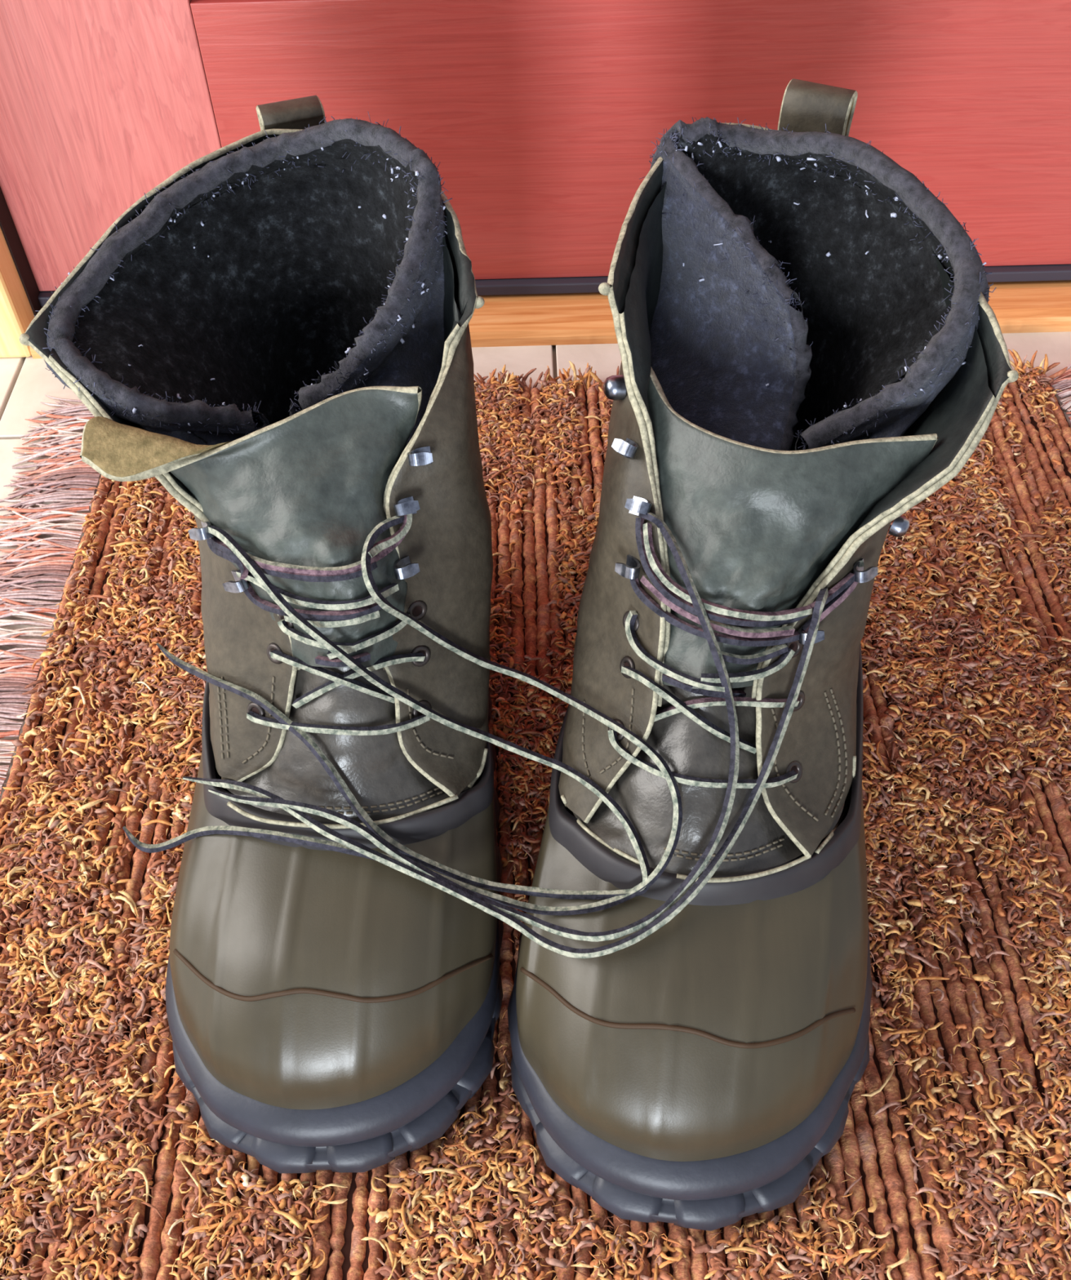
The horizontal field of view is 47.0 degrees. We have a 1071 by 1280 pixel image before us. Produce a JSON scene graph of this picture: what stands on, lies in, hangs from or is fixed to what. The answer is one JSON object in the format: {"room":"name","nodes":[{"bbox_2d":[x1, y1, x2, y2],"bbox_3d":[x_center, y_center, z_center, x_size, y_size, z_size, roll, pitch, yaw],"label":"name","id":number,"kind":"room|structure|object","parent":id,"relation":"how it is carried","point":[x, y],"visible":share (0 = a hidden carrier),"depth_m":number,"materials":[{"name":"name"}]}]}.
{"room":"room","nodes":[
{"label":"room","id":0,"kind":"room"},
{"bbox_2d":[0,331,1070,801],"bbox_3d":[0.030,0.520,0.193,2.678,0.030,1.860,-2,50,0],"label":"floor","id":1,"kind":"structure","parent":0,"point":[24,381],"depth_m":0.76,"materials":[{"name":"beige tile"}]},
{"bbox_2d":[0,349,1070,1279],"bbox_3d":[0.037,0.097,0.524,0.678,0.017,0.712,-2,50,0],"label":"woven rug","id":2,"kind":"object","parent":1,"relation":"on","point":[951,1160],"visible":0.41,"depth_m":0.51,"materials":[{"name":"brown carpet"}]},
{"bbox_2d":[19,95,682,1173],"bbox_3d":[-0.083,-0.009,0.447,0.191,0.248,0.306,-18,51,-14],"label":"boot","id":3,"kind":"object","parent":2,"relation":"on","point":[275,334],"visible":1,"depth_m":0.43,"materials":[{"name":"leather"}]},
{"bbox_2d":[182,78,1018,1231],"bbox_3d":[0.065,0.007,0.432,0.309,0.247,0.243,-37,58,-26],"label":"boot","id":4,"kind":"object","parent":2,"relation":"on","point":[812,346],"visible":1,"depth_m":0.42,"materials":[{"name":"leather"}]},
{"bbox_2d":[29,280,1070,359],"bbox_3d":[0.129,-0.229,0.803,0.893,0.012,0.094,-2,50,0],"label":"threshold","id":5,"kind":"object","parent":1,"relation":"on","point":[1032,306],"visible":0.12,"depth_m":0.78,"materials":[{"name":"brown wood"}]},
{"bbox_3d":[-0.867,-0.982,-0.083,0.917,2.430,0.060,-2,49,0],"label":"wall","id":6,"kind":"structure","parent":0,"visible":0},
{"bbox_2d":[0,226,35,357],"bbox_3d":[-0.371,-0.894,0.009,0.070,2.100,0.094,-2,50,0],"label":"door frame","id":7,"kind":"structure","parent":6,"relation":"attached to","point":[16,313],"depth_m":0.76,"materials":[{"name":"brown wood"}]},
{"bbox_2d":[0,0,1070,316],"bbox_3d":[0.100,-0.893,0.035,0.892,2.019,0.061,-2,50,0],"label":"door","id":8,"kind":"structure","parent":6,"relation":"in","point":[540,119],"depth_m":0.70,"materials":[{"name":"red wood"}]}
]}

